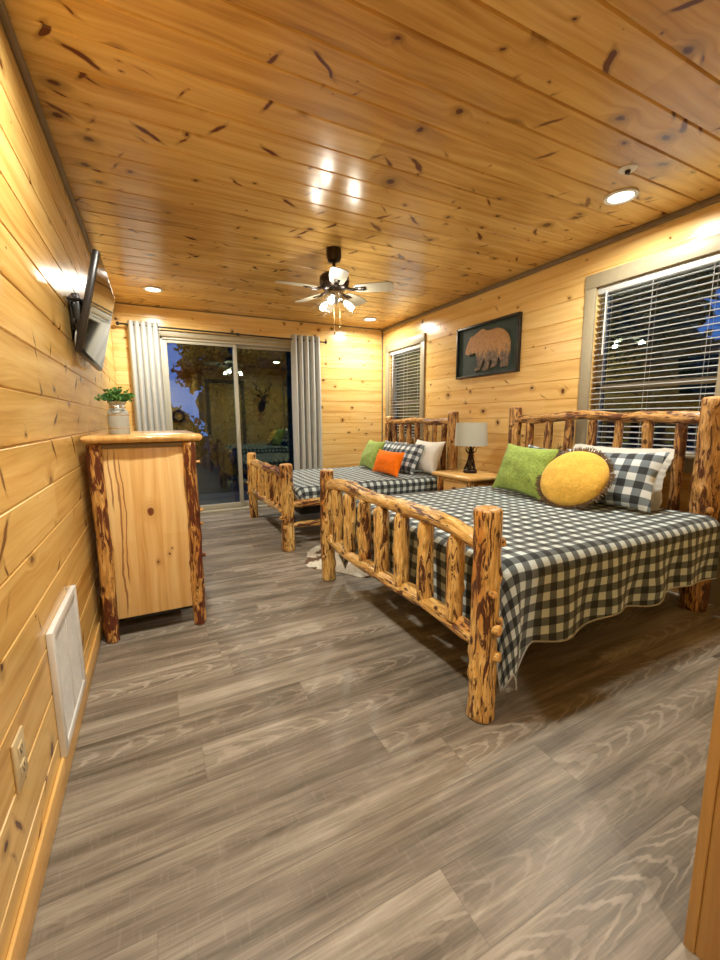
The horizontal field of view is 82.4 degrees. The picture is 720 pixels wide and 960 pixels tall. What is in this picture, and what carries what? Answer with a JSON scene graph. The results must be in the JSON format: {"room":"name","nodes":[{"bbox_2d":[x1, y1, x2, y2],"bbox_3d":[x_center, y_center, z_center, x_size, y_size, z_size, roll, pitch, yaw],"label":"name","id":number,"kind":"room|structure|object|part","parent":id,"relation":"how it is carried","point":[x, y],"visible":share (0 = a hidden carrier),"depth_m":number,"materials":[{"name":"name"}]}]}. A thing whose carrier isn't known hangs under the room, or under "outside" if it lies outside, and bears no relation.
{"room":"cabin bedroom","nodes":[
{"label":"cabin bedroom","id":0,"kind":"room"},
{"bbox_2d":[0,21,116,959],"bbox_3d":[-1.200,-0.275,1.508,0.100,2.440,7.211,-5,9,-26],"label":"wall","id":1,"kind":"structure","parent":0,"point":[48,545],"depth_m":1.30,"materials":[{"name":"brown wood"}]},
{"bbox_2d":[10,725,28,793],"bbox_3d":[-0.803,0.659,0.973,0.009,0.122,0.078,-5,9,-26],"label":"wall outlet","id":2,"kind":"object","parent":1,"relation":"attached to","point":[18,748],"visible":1,"depth_m":0.96,"materials":[{"name":"beige plastic"}]},
{"bbox_2d":[17,739,23,758],"bbox_3d":[-0.801,0.635,0.970,0.003,0.028,0.034,-5,9,-26],"label":"receptacle","id":3,"kind":"object","parent":2,"relation":"attached to","point":[20,743],"depth_m":0.97,"materials":[{"name":"beige plastic"}]},
{"bbox_2d":[20,757,25,777],"bbox_3d":[-0.801,0.682,0.977,0.003,0.028,0.034,-5,9,-26],"label":"receptacle","id":4,"kind":"object","parent":2,"relation":"attached to","point":[23,759],"depth_m":0.97,"materials":[{"name":"beige plastic"}]},
{"bbox_2d":[0,0,91,254],"bbox_3d":[-1.131,-1.462,1.315,0.022,0.036,7.111,-5,9,-26],"label":"trim","id":5,"kind":"structure","parent":1,"relation":"attached to","point":[6,23],"depth_m":1.64,"materials":[{"name":"brown wood"}]},
{"bbox_2d":[6,612,103,959],"bbox_3d":[-1.120,0.888,1.659,0.010,0.094,7.111,-5,9,-26],"label":"baseboard","id":6,"kind":"structure","parent":1,"relation":"attached to","point":[18,948],"depth_m":1.09,"materials":[{"name":"brown wood"}]},
{"bbox_2d":[45,585,86,757],"bbox_3d":[-1.045,0.654,1.477,0.018,0.425,0.425,-5,9,-26],"label":"air vent","id":7,"kind":"object","parent":1,"relation":"in","point":[63,636],"visible":1,"depth_m":1.42,"materials":[{"name":"white plastic"}]},
{"bbox_3d":[-1.006,0.666,1.394,0.011,0.370,0.178,-5,9,-26],"label":"louvre panel","id":8,"kind":"part","parent":7,"relation":"part of","materials":[{"name":"white metal"}]},
{"bbox_3d":[-1.088,0.642,1.558,0.011,0.370,0.178,-5,9,-26],"label":"louvre panel","id":9,"kind":"part","parent":7,"relation":"part of","materials":[{"name":"white metal"}]},
{"bbox_2d":[66,249,114,370],"bbox_3d":[-1.492,-0.881,2.317,0.170,0.514,0.860,-5,9,-26],"label":"television","id":10,"kind":"object","parent":1,"relation":"attached to","point":[91,316],"visible":1,"depth_m":2.06,"materials":[{"name":"plastic"}]},
{"bbox_2d":[111,303,381,467],"bbox_3d":[-1.210,-0.854,5.429,3.402,2.440,0.100,-5,9,-26],"label":"wall","id":11,"kind":"structure","parent":0,"point":[351,358],"depth_m":5.73,"materials":[{"name":"brown wood"}]},
{"bbox_2d":[116,321,326,343],"bbox_3d":[-1.556,-1.777,5.011,2.460,0.066,0.096,-5,9,-26],"label":"curtain rod","id":12,"kind":"object","parent":11,"relation":"attached to","point":[117,322],"visible":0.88,"depth_m":4.92,"materials":[{"name":"black metal"}]},
{"bbox_2d":[127,320,166,430],"bbox_3d":[-2.401,-0.652,4.718,0.329,2.225,0.107,-5,9,-26],"label":"curtain","id":13,"kind":"object","parent":12,"relation":"hanging from","point":[144,345],"visible":0.65,"depth_m":4.62,"materials":[{"name":"fabric"}]},
{"bbox_2d":[290,334,322,469],"bbox_3d":[-0.699,-0.787,5.550,0.410,2.225,0.106,-5,9,-26],"label":"curtain","id":14,"kind":"object","parent":12,"relation":"hanging from","point":[305,355],"visible":0.83,"depth_m":5.49,"materials":[{"name":"fabric"}]},
{"bbox_2d":[158,329,290,513],"bbox_3d":[-1.556,-0.701,5.261,1.865,2.190,0.130,-5,9,-26],"label":"door","id":15,"kind":"structure","parent":11,"relation":"in","point":[242,505],"depth_m":5.13,"materials":[{"name":"plastic"}]},
{"bbox_3d":[-1.909,-0.639,5.093,0.832,2.061,0.032,-5,9,-26],"label":"panel","id":16,"kind":"part","parent":15,"relation":"part of","materials":[{"name":"glass"}]},
{"bbox_3d":[-1.535,-0.695,5.219,1.865,2.190,0.024,-5,9,-26],"label":"casing","id":17,"kind":"part","parent":15,"relation":"part of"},
{"bbox_3d":[-1.547,-0.603,5.248,0.022,0.200,0.024,-5,9,-26],"label":"handle","id":18,"kind":"part","parent":15,"relation":"part of","materials":[{"name":"plastic"}]},
{"bbox_3d":[-1.221,-0.700,5.474,0.832,2.061,0.032,-5,9,-26],"label":"panel","id":19,"kind":"part","parent":15,"relation":"part of","materials":[{"name":"glass"}]},
{"bbox_2d":[115,302,380,329],"bbox_3d":[-1.194,-2.048,5.202,3.402,0.012,0.012,-5,9,-26],"label":"trim","id":20,"kind":"structure","parent":11,"relation":"attached to","point":[115,302],"depth_m":5.05,"materials":[{"name":"brown wood"}]},
{"bbox_2d":[382,332,382,441],"bbox_3d":[0.332,-0.967,6.120,0.016,2.440,0.016,-5,9,-26],"label":"trim","id":21,"kind":"structure","parent":11,"relation":"attached to","point":[382,332],"depth_m":6.05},
{"bbox_2d":[3,0,719,328],"bbox_3d":[0.383,-1.649,2.046,3.602,0.100,7.311,-5,9,-26],"label":"ceiling","id":22,"kind":"structure","parent":0,"point":[212,153],"depth_m":1.86,"materials":[{"name":"brown wood"}]},
{"bbox_2d":[143,286,162,292],"bbox_3d":[-2.033,-1.871,4.040,0.180,0.009,0.180,-5,9,-26],"label":"recessed light","id":23,"kind":"object","parent":22,"relation":"in","point":[146,288],"visible":1,"depth_m":4.04,"materials":[{"name":"white plastic"}]},
{"bbox_2d":[275,246,393,334],"bbox_3d":[-0.224,-1.439,3.153,0.848,0.631,0.892,-5,9,-26],"label":"ceiling fan","id":24,"kind":"object","parent":22,"relation":"hanging from","point":[334,282],"visible":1,"depth_m":3.10,"materials":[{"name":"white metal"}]},
{"bbox_3d":[-0.468,-1.443,3.031,0.305,0.007,0.128,-5,21,-26],"label":"blade","id":25,"kind":"part","parent":24,"relation":"part of","materials":[{"name":"brown wood"}]},
{"bbox_3d":[-0.408,-1.495,3.378,0.305,0.007,0.128,8,24,45],"label":"blade","id":26,"kind":"part","parent":24,"relation":"part of","materials":[{"name":"brown wood"}]},
{"bbox_3d":[-0.286,-1.373,3.245,0.056,0.071,0.075,-5,9,-26],"label":"bulb","id":27,"kind":"part","parent":24,"relation":"part of","materials":[{"name":"white glass"}]},
{"bbox_3d":[-0.215,-1.348,3.070,0.052,0.071,0.077,-1,8,-5],"label":"bulb","id":28,"kind":"part","parent":24,"relation":"part of","materials":[{"name":"white glass"}]},
{"bbox_3d":[-0.153,-1.421,2.867,0.128,0.007,0.305,10,7,-10],"label":"blade","id":29,"kind":"part","parent":24,"relation":"part of","materials":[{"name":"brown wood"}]},
{"bbox_3d":[-0.093,-1.370,3.217,0.079,0.071,0.054,-5,9,-26],"label":"bulb","id":30,"kind":"part","parent":24,"relation":"part of","materials":[{"name":"white glass"}]},
{"bbox_3d":[-0.056,-1.505,3.428,0.128,0.007,0.305,-10,3,29],"label":"blade","id":31,"kind":"part","parent":24,"relation":"part of","materials":[{"name":"brown wood"}]},
{"bbox_3d":[0.102,-1.459,3.113,0.305,0.007,0.128,1,-3,10],"label":"blade","id":32,"kind":"part","parent":24,"relation":"part of","materials":[{"name":"brown wood"}]},
{"bbox_2d":[363,317,376,320],"bbox_3d":[0.129,-2.074,5.311,0.180,0.009,0.180,-5,9,-26],"label":"recessed light","id":33,"kind":"object","parent":22,"relation":"in","point":[368,318],"visible":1,"depth_m":5.31,"materials":[{"name":"white plastic"}]},
{"bbox_2d":[603,188,638,204],"bbox_3d":[1.525,-1.654,2.403,0.180,0.009,0.180,-5,9,-26],"label":"recessed light","id":34,"kind":"object","parent":22,"relation":"in","point":[621,196],"visible":1,"depth_m":2.40,"materials":[{"name":"white plastic"}]},
{"bbox_2d":[618,164,637,175],"bbox_3d":[1.395,-1.606,2.143,0.092,0.024,0.092,-5,9,-26],"label":"ceiling sensor","id":35,"kind":"object","parent":22,"relation":"attached to","point":[625,170],"visible":1,"depth_m":2.13,"materials":[{"name":"white plastic"}]},
{"bbox_2d":[25,507,719,959],"bbox_3d":[0.400,0.864,2.417,3.702,0.100,7.411,-5,9,-26],"label":"floor","id":36,"kind":"structure","parent":0,"point":[301,770],"depth_m":1.32,"materials":[{"name":"laminate"}]},
{"bbox_2d":[80,430,206,642],"bbox_3d":[-1.291,0.252,2.567,0.548,1.092,0.940,-5,9,-26],"label":"dresser","id":37,"kind":"object","parent":36,"relation":"on","point":[143,485],"visible":1,"depth_m":2.19,"materials":[{"name":"brown wood"}]},
{"bbox_3d":[-1.316,0.339,2.118,0.075,1.051,0.080,1,9,10],"label":"post","id":38,"kind":"part","parent":37,"relation":"part of","materials":[{"name":"brown wood"}]},
{"bbox_2d":[94,386,134,433],"bbox_3d":[-1.307,-0.373,2.203,0.191,0.252,0.185,-5,9,-26],"label":"potted plant","id":39,"kind":"object","parent":37,"relation":"on","point":[117,415],"visible":0.98,"depth_m":2.18,"materials":[{"name":"green plant"}]},
{"bbox_3d":[-1.302,-0.334,2.215,0.102,0.171,0.102,-5,9,-26],"label":"pot","id":40,"kind":"part","parent":39,"relation":"part of","materials":[{"name":"white ceramic"}]},
{"bbox_3d":[-1.308,-0.234,2.493,0.433,0.032,0.834,-5,9,-26],"label":"rail","id":41,"kind":"part","parent":37,"relation":"part of","materials":[{"name":"brown wood"}]},
{"bbox_3d":[-1.130,0.272,2.214,0.430,0.925,0.020,-5,9,-26],"label":"panel","id":42,"kind":"part","parent":37,"relation":"part of","materials":[{"name":"brown wood"}]},
{"bbox_3d":[-1.296,0.704,2.634,0.380,0.050,0.638,-5,9,-26],"label":"rail","id":43,"kind":"part","parent":37,"relation":"part of","materials":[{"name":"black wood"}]},
{"bbox_3d":[-0.922,0.309,2.308,0.095,1.051,0.082,-5,9,-26],"label":"post","id":44,"kind":"part","parent":37,"relation":"part of","materials":[{"name":"brown wood"}]},
{"bbox_2d":[305,545,370,577],"bbox_3d":[0.240,0.625,3.668,1.537,0.007,1.091,-5,9,-26],"label":"cowhide rug","id":45,"kind":"object","parent":36,"relation":"on","point":[313,560],"visible":0.15,"depth_m":3.30,"materials":[{"name":"white fur"}]},
{"bbox_2d":[247,411,458,551],"bbox_3d":[-0.130,-0.136,4.650,2.063,1.250,1.587,-5,9,-26],"label":"bed","id":46,"kind":"object","parent":36,"relation":"on","point":[270,484],"visible":0.59,"depth_m":4.40,"materials":[{"name":"brown wood"}]},
{"bbox_3d":[-1.283,0.065,4.899,0.125,0.790,0.114,-5,9,-26],"label":"post","id":47,"kind":"part","parent":46,"relation":"part of","materials":[{"name":"brown wood"}]},
{"bbox_3d":[-0.961,-0.130,4.225,0.085,0.107,1.440,-5,9,-26],"label":"rail","id":48,"kind":"part","parent":46,"relation":"part of","materials":[{"name":"brown wood"}]},
{"bbox_3d":[-0.958,0.210,4.276,0.091,0.101,1.440,-5,9,-26],"label":"rail","id":49,"kind":"part","parent":46,"relation":"part of","materials":[{"name":"brown wood"}]},
{"bbox_3d":[-0.651,0.248,3.634,0.132,0.793,0.143,1,9,9],"label":"post","id":50,"kind":"part","parent":46,"relation":"part of","materials":[{"name":"brown wood"}]},
{"bbox_2d":[294,494,319,514],"bbox_3d":[-0.093,0.070,4.683,1.640,0.255,1.200,-5,9,-26],"label":"mattress","id":51,"kind":"object","parent":46,"relation":"on","point":[312,509],"visible":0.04,"depth_m":3.87,"materials":[{"name":"fabric"}]},
{"bbox_2d":[293,466,436,507],"bbox_3d":[-0.104,0.015,4.636,1.703,0.191,1.371,-5,9,-26],"label":"bedspread","id":52,"kind":"object","parent":51,"relation":"on","point":[306,482],"visible":0.66,"depth_m":4.23,"materials":[{"name":"fabric"}]},
{"bbox_2d":[359,440,385,469],"bbox_3d":[0.142,-0.314,5.031,0.195,0.338,0.565,-3,9,-20],"label":"throw cushion","id":53,"kind":"object","parent":52,"relation":"on","point":[368,457],"visible":0.83,"depth_m":4.90,"materials":[{"name":"green fabric"}]},
{"bbox_2d":[372,449,404,476],"bbox_3d":[0.301,-0.191,4.475,0.164,0.254,0.585,-4,9,-21],"label":"throw cushion","id":54,"kind":"object","parent":52,"relation":"on","point":[387,462],"visible":1,"depth_m":4.36,"materials":[{"name":"orange fabric"}]},
{"bbox_2d":[383,440,406,451],"bbox_3d":[0.361,-0.312,5.048,0.208,0.325,0.563,-4,9,-22],"label":"pillow","id":55,"kind":"object","parent":52,"relation":"on","point":[388,446],"visible":0.21,"depth_m":5.02,"materials":[{"name":"fabric"}]},
{"bbox_2d":[391,442,425,474],"bbox_3d":[0.498,-0.262,4.705,0.207,0.325,0.603,-5,10,-30],"label":"pillow","id":56,"kind":"object","parent":52,"relation":"on","point":[413,452],"visible":0.66,"depth_m":4.53,"materials":[{"name":"fabric"}]},
{"bbox_2d":[414,440,445,474],"bbox_3d":[0.731,-0.262,4.591,0.208,0.356,0.548,-4,9,-22],"label":"pillow","id":57,"kind":"object","parent":52,"relation":"on","point":[428,462],"visible":0.72,"depth_m":4.43,"materials":[{"name":"white fabric"}]},
{"bbox_3d":[0.183,0.340,4.111,1.802,0.064,0.063,-5,10,-28],"label":"rail","id":58,"kind":"part","parent":46,"relation":"part of","materials":[{"name":"brown wood"}]},
{"bbox_3d":[0.182,0.148,4.082,1.809,0.091,0.098,-5,10,-29],"label":"rail","id":59,"kind":"part","parent":46,"relation":"part of","materials":[{"name":"brown wood"}]},
{"bbox_3d":[0.393,-0.277,5.714,0.128,1.207,0.128,-5,9,-26],"label":"post","id":60,"kind":"part","parent":46,"relation":"part of","materials":[{"name":"brown wood"}]},
{"bbox_3d":[0.704,-0.720,5.030,0.099,0.101,1.380,-5,9,-26],"label":"rail","id":61,"kind":"part","parent":46,"relation":"part of","materials":[{"name":"brown wood"}]},
{"bbox_3d":[1.003,-0.122,4.505,0.148,1.250,0.152,-5,9,-26],"label":"post","id":62,"kind":"part","parent":46,"relation":"part of","materials":[{"name":"brown wood"}]},
{"bbox_2d":[432,469,497,490],"bbox_3d":[1.108,0.242,4.101,0.552,0.636,0.587,-5,9,-26],"label":"nightstand","id":63,"kind":"object","parent":36,"relation":"on","point":[446,479],"visible":0.36,"depth_m":3.93,"materials":[{"name":"brown wood"}]},
{"bbox_3d":[0.823,0.248,4.209,0.075,0.596,0.077,0,8,1],"label":"leg","id":64,"kind":"part","parent":63,"relation":"part of","materials":[{"name":"brown wood"}]},
{"bbox_3d":[0.914,0.000,3.971,0.044,0.044,0.421,-5,9,-26],"label":"rail","id":65,"kind":"part","parent":63,"relation":"part of","materials":[{"name":"brown wood"}]},
{"bbox_3d":[0.928,0.082,3.989,0.022,0.135,0.355,-5,9,-26],"label":"drawer","id":66,"kind":"part","parent":63,"relation":"part of","materials":[{"name":"brown wood"}]},
{"bbox_3d":[1.019,0.304,3.821,0.079,0.596,0.081,-5,9,-26],"label":"leg","id":67,"kind":"part","parent":63,"relation":"part of","materials":[{"name":"brown wood"}]},
{"bbox_2d":[455,423,487,472],"bbox_3d":[1.081,-0.313,4.011,0.312,0.487,0.312,-5,9,-26],"label":"table lamp","id":68,"kind":"object","parent":63,"relation":"on","point":[473,435],"visible":1,"depth_m":3.88,"materials":[{"name":"white fabric"}]},
{"bbox_3d":[1.080,-0.445,3.992,0.312,0.220,0.312,-5,9,-26],"label":"lamp shade","id":69,"kind":"part","parent":68,"relation":"part of","materials":[{"name":"fabric"}]},
{"bbox_3d":[1.199,0.046,3.869,0.389,0.057,0.054,-5,9,-26],"label":"rail","id":70,"kind":"part","parent":63,"relation":"part of","materials":[{"name":"brown wood"}]},
{"bbox_2d":[320,396,719,723],"bbox_3d":[0.932,0.137,2.637,1.986,1.290,1.737,-5,9,-26],"label":"bed","id":71,"kind":"object","parent":36,"relation":"on","point":[484,626],"visible":0.7,"depth_m":2.22,"materials":[{"name":"brown wood"}]},
{"bbox_3d":[-0.235,0.328,2.968,0.116,0.819,0.122,-5,9,-26],"label":"post","id":72,"kind":"part","parent":71,"relation":"part of","materials":[{"name":"brown wood"}]},
{"bbox_3d":[0.122,0.523,2.278,0.097,0.104,1.603,-5,9,-26],"label":"rail","id":73,"kind":"part","parent":71,"relation":"part of","materials":[{"name":"brown wood"}]},
{"bbox_3d":[0.119,0.113,2.217,0.096,0.112,1.603,-5,9,-26],"label":"rail","id":74,"kind":"part","parent":71,"relation":"part of","materials":[{"name":"brown wood"}]},
{"bbox_3d":[0.479,0.515,1.565,0.131,0.850,0.122,5,10,31],"label":"post","id":75,"kind":"part","parent":71,"relation":"part of","materials":[{"name":"brown wood"}]},
{"bbox_3d":[1.385,-0.024,3.739,0.124,1.274,0.136,0,8,2],"label":"post","id":76,"kind":"part","parent":71,"relation":"part of","materials":[{"name":"brown wood"}]},
{"bbox_3d":[1.703,-0.459,3.006,0.090,0.105,1.485,-5,9,-26],"label":"rail","id":77,"kind":"part","parent":71,"relation":"part of","materials":[{"name":"brown wood"}]},
{"bbox_3d":[2.037,0.159,2.433,0.150,1.290,0.173,4,9,26],"label":"post","id":78,"kind":"part","parent":71,"relation":"part of","materials":[{"name":"brown wood"}]},
{"bbox_2d":[383,202,719,601],"bbox_3d":[1.507,-0.648,3.904,0.100,2.440,5.271,-5,9,-26],"label":"wall","id":79,"kind":"structure","parent":0,"point":[551,300],"depth_m":3.65,"materials":[{"name":"brown wood"}]},
{"bbox_2d":[383,333,425,443],"bbox_3d":[0.614,-1.173,5.571,0.168,1.395,0.965,-5,9,-26],"label":"window","id":80,"kind":"structure","parent":79,"relation":"in","point":[421,338],"depth_m":5.46,"materials":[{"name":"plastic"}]},
{"bbox_2d":[390,343,419,435],"bbox_3d":[0.618,-1.189,5.571,0.070,1.162,0.783,-5,9,-26],"label":"window blind","id":81,"kind":"object","parent":80,"relation":"attached to","point":[417,346],"visible":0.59,"depth_m":5.56,"materials":[{"name":"white plastic"}]},
{"bbox_3d":[0.674,-1.176,5.601,0.035,1.200,0.795,-5,9,-26],"label":"sash","id":82,"kind":"part","parent":80,"relation":"part of","materials":[{"name":"plastic"}]},
{"bbox_2d":[456,311,522,379],"bbox_3d":[1.265,-1.317,4.133,0.038,0.524,0.868,-5,9,-26],"label":"framed picture","id":83,"kind":"object","parent":79,"relation":"attached to","point":[491,347],"visible":1,"depth_m":4.07,"materials":[{"name":"black wood"}]},
{"bbox_2d":[381,194,719,331],"bbox_3d":[1.440,-1.832,3.700,0.030,0.036,5.071,-5,9,-26],"label":"trim","id":84,"kind":"structure","parent":79,"relation":"attached to","point":[715,199],"depth_m":3.13,"materials":[{"name":"brown wood"}]},
{"bbox_2d":[572,233,719,472],"bbox_3d":[1.989,-0.790,2.825,0.168,1.420,0.995,-5,9,-26],"label":"window","id":85,"kind":"structure","parent":79,"relation":"in","point":[708,245],"depth_m":3.00,"materials":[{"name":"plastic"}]},
{"bbox_3d":[1.958,-0.186,2.897,0.090,0.022,0.985,-5,9,-26],"label":"sill","id":86,"kind":"part","parent":85,"relation":"part of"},
{"bbox_2d":[589,252,719,454],"bbox_3d":[1.993,-0.797,2.826,0.070,1.204,0.813,-5,9,-26],"label":"window blind","id":87,"kind":"object","parent":85,"relation":"attached to","point":[712,259],"visible":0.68,"depth_m":2.77,"materials":[{"name":"white plastic"}]},
{"bbox_3d":[1.855,-0.820,3.120,0.056,1.145,0.003,-5,9,-26],"label":"ladder cord","id":88,"kind":"part","parent":87,"relation":"part of","materials":[{"name":"white fabric"}]},
{"bbox_3d":[1.992,-0.780,2.846,0.056,1.145,0.003,-5,9,-26],"label":"ladder cord","id":89,"kind":"part","parent":87,"relation":"part of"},
{"bbox_3d":[2.003,-0.211,2.915,0.050,0.018,0.813,-5,9,-26],"label":"rail","id":90,"kind":"part","parent":87,"relation":"part of","materials":[{"name":"white plastic"}]},
{"bbox_3d":[2.144,-0.736,2.543,0.056,1.145,0.003,-5,9,-26],"label":"ladder cord","id":91,"kind":"part","parent":87,"relation":"part of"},
{"bbox_3d":[2.048,-0.792,2.854,0.035,1.225,0.825,-5,9,-26],"label":"sash","id":92,"kind":"part","parent":85,"relation":"part of","materials":[{"name":"plastic"}]},
{"bbox_2d":[670,588,678,592],"bbox_3d":[1.264,0.460,4.444,0.018,0.094,4.181,-5,9,-26],"label":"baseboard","id":93,"kind":"structure","parent":79,"relation":"attached to","point":[676,590],"depth_m":2.75,"materials":[{"name":"brown wood"}]},
{"bbox_2d":[708,514,719,606],"bbox_3d":[2.389,-0.217,2.045,0.116,2.120,0.880,-5,9,-26],"label":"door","id":94,"kind":"structure","parent":79,"relation":"in","point":[714,596],"depth_m":2.54,"materials":[{"name":"brown wood"}]},
{"bbox_3d":[1.684,-0.240,1.136,2.068,2.440,0.100,-5,9,-26],"label":"wall","id":95,"kind":"structure","parent":0,"visible":0},
{"bbox_2d":[683,667,719,959],"bbox_3d":[0.778,-0.151,0.712,0.100,2.400,0.110,-5,9,-26],"label":"trim","id":96,"kind":"structure","parent":95,"relation":"attached to","point":[702,928],"depth_m":0.86,"materials":[{"name":"brown wood"}]},
{"label":"outside","id":97,"kind":"structure","parent":0,"visible":0},
{"bbox_2d":[196,436,247,494],"bbox_3d":[-1.744,0.001,10.404,60.000,0.200,60.000,-5,9,-26],"label":"ground","id":98,"kind":"structure","parent":97,"point":[207,472],"depth_m":10.24,"materials":[{"name":"grey concrete"}]},
{"bbox_2d":[171,404,207,457],"bbox_3d":[-8.185,-1.356,16.179,5.293,3.300,3.989,6,10,36],"label":"bush","id":99,"kind":"object","parent":98,"relation":"on","point":[177,413],"visible":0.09,"depth_m":15.41,"materials":[{"name":"green plant"}]},
{"bbox_2d":[177,346,233,464],"bbox_3d":[-4.095,-3.350,14.059,3.474,7.416,3.238,3,9,22],"label":"tree","id":100,"kind":"object","parent":98,"relation":"on","point":[208,415],"visible":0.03,"depth_m":13.15,"materials":[{"name":"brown plant"}]},
{"bbox_2d":[167,343,270,492],"bbox_3d":[-2.606,-2.068,7.712,2.318,4.703,2.663,4,9,26],"label":"leafy tree","id":101,"kind":"object","parent":98,"relation":"on","point":[219,379],"visible":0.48,"depth_m":7.62,"materials":[{"name":"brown plant"}]},
{"bbox_2d":[199,491,248,504],"bbox_3d":[-1.743,0.392,6.360,4.600,0.170,1.706,-5,9,-26],"label":"deck","id":102,"kind":"object","parent":98,"relation":"on","point":[227,497],"visible":0.01,"depth_m":6.49,"materials":[{"name":"grey wood"}]},
{"bbox_2d":[216,347,293,482],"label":"sliding glass door","id":103,"kind":"structure","parent":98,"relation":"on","point":[268,433],"depth_m":9.63,"materials":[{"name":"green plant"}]},
{"bbox_2d":[397,349,419,433],"bbox_3d":[1.180,-3.365,11.465,3.844,8.757,4.468,-6,10,-34],"label":"tree","id":104,"kind":"object","parent":98,"relation":"on","point":[410,411],"visible":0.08,"depth_m":10.22,"materials":[{"name":"green plant"}]},
{"bbox_2d":[599,277,697,446],"bbox_3d":[3.928,-2.255,6.844,2.509,6.846,2.800,-6,10,-34],"label":"tree","id":105,"kind":"object","parent":98,"relation":"on","point":[655,362],"visible":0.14,"depth_m":6.25,"materials":[{"name":"green plant"}]},
{"bbox_2d":[630,264,719,449],"bbox_3d":[6.659,-2.066,9.151,2.439,5.661,2.479,-5,9,-26],"label":"tree","id":106,"kind":"object","parent":98,"relation":"on","point":[673,360],"visible":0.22,"depth_m":8.34,"materials":[{"name":"green plant"}]},
{"bbox_3d":[0.937,0.338,2.667,1.600,0.300,1.400,-5,9,-26],"label":"mattress","id":107,"kind":"object","parent":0,"visible":0},
{"bbox_2d":[339,485,719,691],"bbox_3d":[0.932,0.440,2.634,1.684,0.546,1.597,-5,9,-26],"label":"bedspread","id":108,"kind":"object","parent":107,"relation":"on","point":[564,570],"visible":0.59,"depth_m":1.98,"materials":[{"name":"fabric"}]},
{"bbox_2d":[491,443,562,501],"bbox_3d":[1.201,-0.070,2.999,0.195,0.413,0.529,-3,9,-18],"label":"throw cushion","id":109,"kind":"object","parent":108,"relation":"on","point":[520,467],"visible":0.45,"depth_m":2.94,"materials":[{"name":"green fabric"}]},
{"bbox_2d":[528,445,563,454],"bbox_3d":[1.406,-0.072,3.065,0.195,0.353,0.548,-4,9,-24],"label":"pillow","id":110,"kind":"object","parent":108,"relation":"on","point":[529,446],"visible":0.02,"depth_m":3.21,"materials":[{"name":"white fabric"}]},
{"bbox_2d":[535,447,615,509],"bbox_3d":[1.366,-0.011,2.638,0.284,0.396,0.501,-7,10,-36],"label":"throw cushion","id":111,"kind":"object","parent":108,"relation":"on","point":[576,478],"visible":0.99,"depth_m":2.56,"materials":[{"name":"yellow fabric"}]},
{"bbox_2d":[567,449,669,512],"bbox_3d":[1.571,-0.018,2.646,0.214,0.355,0.649,-5,10,-30],"label":"pillow","id":112,"kind":"object","parent":108,"relation":"on","point":[636,473],"visible":0.54,"depth_m":2.45,"materials":[{"name":"fabric"}]},
{"bbox_2d":[573,444,674,510],"bbox_3d":[1.687,-0.040,2.749,0.156,0.378,0.655,-5,10,-29],"label":"pillow","id":113,"kind":"object","parent":108,"relation":"on","point":[656,496],"visible":0.17,"depth_m":2.51,"materials":[{"name":"white fabric"}]}
]}

